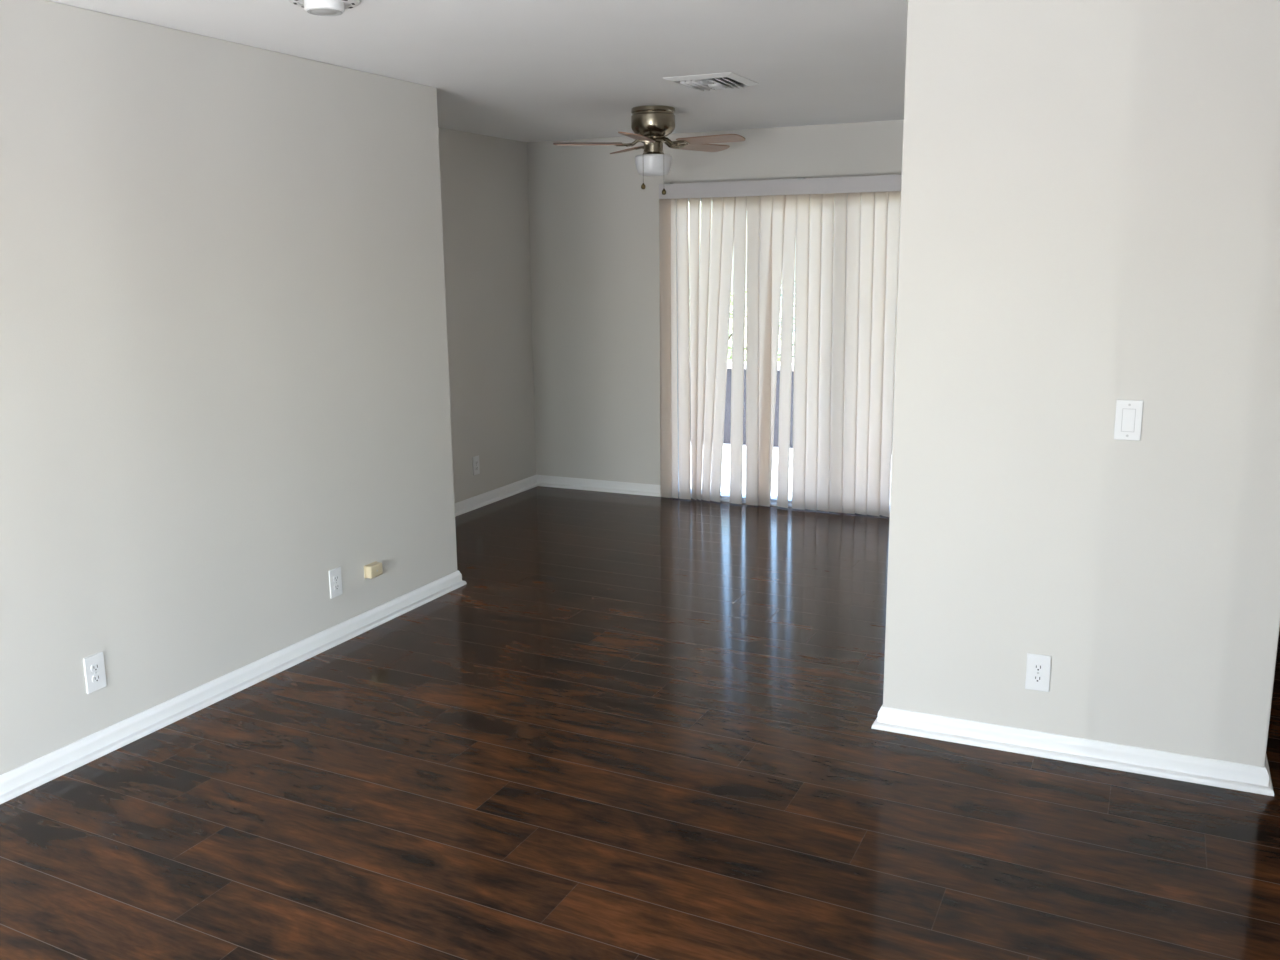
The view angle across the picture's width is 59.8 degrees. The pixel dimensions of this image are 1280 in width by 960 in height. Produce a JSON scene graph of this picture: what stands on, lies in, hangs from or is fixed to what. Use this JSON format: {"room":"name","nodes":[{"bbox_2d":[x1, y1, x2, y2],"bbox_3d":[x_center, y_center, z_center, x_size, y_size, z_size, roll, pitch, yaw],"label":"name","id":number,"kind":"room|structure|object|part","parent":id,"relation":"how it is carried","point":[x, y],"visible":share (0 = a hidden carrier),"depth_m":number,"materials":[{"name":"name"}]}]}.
{"room":"empty living room","nodes":[
{"label":"empty living room","id":0,"kind":"room"},
{"bbox_2d":[0,0,456,774],"bbox_3d":[-2.118,-0.179,3.162,0.120,2.440,5.293,5,12,25],"label":"wall","id":1,"kind":"structure","parent":0,"point":[225,389],"depth_m":4.06,"materials":[{"name":"beige paint"}]},
{"bbox_2d":[83,652,106,693],"bbox_3d":[-1.841,0.652,3.759,0.009,0.125,0.076,5,12,25],"label":"wall outlet","id":2,"kind":"object","parent":1,"relation":"attached to","point":[94,667],"visible":1,"depth_m":3.75,"materials":[{"name":"white plastic"}]},
{"bbox_2d":[91,663,99,671],"bbox_3d":[-1.839,0.633,3.754,0.003,0.025,0.034,5,12,25],"label":"receptacle","id":3,"kind":"object","parent":2,"relation":"attached to","point":[95,667],"depth_m":3.75,"materials":[{"name":"white plastic"}]},
{"bbox_2d":[92,674,100,682],"bbox_3d":[-1.838,0.671,3.762,0.003,0.025,0.034,5,12,25],"label":"receptacle","id":4,"kind":"object","parent":2,"relation":"attached to","point":[96,678],"depth_m":3.76,"materials":[{"name":"white plastic"}]},
{"bbox_2d":[0,475,660,803],"bbox_3d":[-1.902,0.737,4.593,1.073,0.078,7.685,5,12,25],"label":"baseboard","id":5,"kind":"structure","parent":1,"relation":"attached to","point":[20,780],"depth_m":4.43,"materials":[{"name":"white paint"}]},
{"bbox_2d":[329,567,342,598],"bbox_3d":[-1.326,0.447,4.847,0.009,0.125,0.076,5,12,25],"label":"wall outlet","id":6,"kind":"object","parent":1,"relation":"attached to","point":[335,579],"visible":1,"depth_m":4.84,"materials":[{"name":"white plastic"}]},
{"bbox_2d":[333,575,338,581],"bbox_3d":[-1.323,0.428,4.842,0.003,0.025,0.034,5,12,25],"label":"receptacle","id":7,"kind":"object","parent":6,"relation":"attached to","point":[335,577],"depth_m":4.84,"materials":[{"name":"white plastic"}]},
{"bbox_2d":[364,561,382,578],"bbox_3d":[-1.210,0.410,5.056,0.039,0.060,0.088,5,12,25],"label":"phone jack","id":8,"kind":"object","parent":1,"relation":"attached to","point":[374,569],"visible":1,"depth_m":5.03,"materials":[{"name":"beige plastic"}]},
{"bbox_2d":[48,0,907,141],"bbox_3d":[0.208,-1.496,3.032,6.265,0.150,7.905,5,12,25],"label":"ceiling","id":9,"kind":"structure","parent":0,"point":[518,70],"depth_m":4.36,"materials":[{"name":"white paint"}]},
{"bbox_2d":[288,0,359,15],"bbox_3d":[-0.978,-1.470,3.446,0.216,0.042,0.216,5,12,25],"label":"smoke detector","id":10,"kind":"object","parent":9,"relation":"attached to","point":[315,7],"visible":1,"depth_m":3.42,"materials":[{"name":"white plastic"}]},
{"bbox_3d":[-0.978,-1.483,3.443,0.216,0.015,0.216,5,12,25],"label":"plate","id":11,"kind":"part","parent":10,"relation":"part of","materials":[{"name":"white plastic"}]},
{"bbox_2d":[307,8,341,15],"bbox_3d":[-0.978,-1.451,3.450,0.106,0.003,0.106,5,12,25],"label":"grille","id":12,"kind":"object","parent":10,"relation":"attached to","point":[315,11],"depth_m":3.44,"materials":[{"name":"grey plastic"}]},
{"bbox_2d":[553,105,744,194],"bbox_3d":[0.090,-1.787,6.058,1.036,0.464,1.046,5,12,25],"label":"ceiling fan","id":13,"kind":"object","parent":9,"relation":"hanging from","point":[651,125],"visible":1,"depth_m":6.00,"materials":[{"name":"silver metal"}]},
{"bbox_3d":[-0.284,-1.829,6.051,0.376,0.006,0.132,-1,21,-4],"label":"blade","id":14,"kind":"part","parent":13,"relation":"part of","materials":[{"name":"brown wood"}]},
{"bbox_3d":[-0.061,-1.901,6.400,0.132,0.006,0.376,-15,16,-19],"label":"blade","id":15,"kind":"part","parent":13,"relation":"part of","materials":[{"name":"brown wood"}]},
{"bbox_3d":[-0.013,-1.768,5.734,0.132,0.006,0.376,12,14,12],"label":"blade","id":16,"kind":"part","parent":13,"relation":"part of","materials":[{"name":"brown wood"}]},
{"bbox_3d":[0.074,-1.724,6.097,0.202,0.113,0.202,5,12,25],"label":"lamp shade","id":17,"kind":"part","parent":13,"relation":"part of","materials":[{"name":"white glass"}]},
{"bbox_3d":[0.347,-1.885,6.300,0.376,0.006,0.132,-10,5,-39],"label":"blade","id":18,"kind":"part","parent":13,"relation":"part of","materials":[{"name":"brown wood"}]},
{"bbox_3d":[0.377,-1.803,5.888,0.376,0.006,0.132,6,3,31],"label":"blade","id":19,"kind":"part","parent":13,"relation":"part of","materials":[{"name":"brown wood"}]},
{"bbox_2d":[663,72,758,91],"bbox_3d":[0.330,-1.827,5.121,0.330,0.024,0.370,5,12,25],"label":"ceiling vent","id":20,"kind":"object","parent":9,"relation":"in","point":[716,81],"visible":1,"depth_m":5.06,"materials":[{"name":"white metal"}]},
{"bbox_2d":[438,127,535,502],"bbox_3d":[-1.337,-0.946,6.960,0.120,2.440,2.632,5,12,25],"label":"wall","id":21,"kind":"structure","parent":0,"point":[484,178],"depth_m":7.47,"materials":[{"name":"beige paint"}]},
{"bbox_2d":[472,455,479,475],"bbox_3d":[-1.100,-0.098,7.473,0.009,0.125,0.076,5,12,25],"label":"wall outlet","id":22,"kind":"object","parent":21,"relation":"attached to","point":[476,467],"visible":1,"depth_m":7.47,"materials":[{"name":"white plastic"}]},
{"bbox_2d":[0,486,1279,959],"bbox_3d":[0.233,1.029,3.537,6.265,0.120,7.905,5,12,25],"label":"floor","id":23,"kind":"structure","parent":0,"point":[637,727],"depth_m":3.40,"materials":[{"name":"brown wood"}]},
{"bbox_2d":[527,120,903,484],"bbox_3d":[1.906,-0.952,6.832,5.865,2.440,0.120,5,12,25],"label":"wall","id":24,"kind":"structure","parent":0,"point":[594,230],"depth_m":7.71,"materials":[{"name":"beige paint"}]},
{"bbox_2d":[659,174,901,516],"bbox_3d":[1.052,-0.845,7.132,2.027,2.114,0.106,5,12,25],"label":"vertical blinds","id":25,"kind":"object","parent":24,"relation":"attached to","point":[843,411],"visible":0.84,"depth_m":7.17,"materials":[{"name":"beige plastic"}]},
{"bbox_2d":[676,198,889,515],"bbox_3d":[1.094,-0.839,7.348,1.830,2.150,0.310,5,12,25],"label":"door","id":26,"kind":"structure","parent":24,"relation":"in","point":[725,496],"depth_m":7.62,"materials":[{"name":"grey metal"}]},
{"bbox_3d":[0.502,-0.878,7.494,0.590,2.038,0.025,5,12,25],"label":"sash","id":27,"kind":"part","parent":26,"relation":"part of","materials":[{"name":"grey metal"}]},
{"bbox_3d":[1.050,-0.840,7.276,0.590,2.038,0.025,5,12,25],"label":"sash","id":28,"kind":"part","parent":26,"relation":"part of","materials":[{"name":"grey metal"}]},
{"bbox_2d":[883,0,1279,766],"bbox_3d":[1.412,-0.285,3.522,1.188,2.440,0.120,5,12,25],"label":"wall","id":29,"kind":"structure","parent":0,"point":[1090,209],"depth_m":3.45,"materials":[{"name":"beige paint"}]},
{"bbox_2d":[1025,653,1050,691],"bbox_3d":[1.319,0.638,3.683,0.076,0.125,0.009,5,12,25],"label":"wall outlet","id":30,"kind":"object","parent":29,"relation":"attached to","point":[1038,667],"visible":1,"depth_m":3.68,"materials":[{"name":"white plastic"}]},
{"bbox_2d":[1032,674,1042,682],"bbox_3d":[1.317,0.658,3.684,0.034,0.025,0.003,5,12,25],"label":"receptacle","id":31,"kind":"object","parent":30,"relation":"attached to","point":[1036,678],"depth_m":3.68,"materials":[{"name":"white plastic"}]},
{"bbox_2d":[1033,663,1043,671],"bbox_3d":[1.317,0.620,3.676,0.034,0.025,0.003,5,12,25],"label":"receptacle","id":32,"kind":"object","parent":30,"relation":"attached to","point":[1037,667],"depth_m":3.68,"materials":[{"name":"white plastic"}]},
{"bbox_2d":[871,705,1273,795],"bbox_3d":[2.082,0.589,5.139,1.248,0.078,3.299,5,12,25],"label":"baseboard","id":33,"kind":"structure","parent":29,"relation":"attached to","point":[1158,763],"depth_m":3.66,"materials":[{"name":"white paint"}]},
{"bbox_2d":[1114,399,1142,440],"bbox_3d":[1.504,-0.184,3.425,0.076,0.125,0.010,5,12,25],"label":"light switch","id":34,"kind":"object","parent":29,"relation":"attached to","point":[1128,416],"visible":1,"depth_m":3.42,"materials":[{"name":"white plastic"}]},
{"label":"outside","id":35,"kind":"structure","parent":0,"visible":0},
{"bbox_2d":[689,306,896,362],"bbox_3d":[5.912,-2.956,24.396,50.000,0.200,30.600,5,12,25],"label":"lawn","id":36,"kind":"structure","parent":35,"point":[730,325],"depth_m":27.39,"materials":[{"name":"green plant"}]},
{"bbox_2d":[689,288,780,361],"bbox_3d":[0.762,-1.409,12.174,1.629,1.666,1.631,5,12,25],"label":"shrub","id":37,"kind":"object","parent":36,"relation":"on","point":[731,302],"visible":0.02,"depth_m":11.95,"materials":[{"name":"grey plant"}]},
{"bbox_2d":[778,280,794,359],"bbox_3d":[2.210,-1.775,13.771,1.637,1.730,1.652,5,12,25],"label":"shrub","id":38,"kind":"object","parent":36,"relation":"on","point":[794,280],"visible":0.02,"depth_m":13.83,"materials":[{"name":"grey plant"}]},
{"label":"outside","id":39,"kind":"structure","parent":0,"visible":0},
{"bbox_2d":[701,443,891,497],"bbox_3d":[0.724,-0.053,8.943,9.870,0.110,2.285,5,12,25],"label":"patio slab","id":40,"kind":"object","parent":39,"point":[725,480],"visible":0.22,"depth_m":8.72,"materials":[{"name":"concrete"}]},
{"bbox_2d":[690,361,894,447],"bbox_3d":[1.697,-0.623,9.605,11.000,0.730,0.200,5,12,25],"label":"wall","id":41,"kind":"structure","parent":40,"relation":"on","point":[727,421],"depth_m":9.88,"materials":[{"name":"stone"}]}
]}

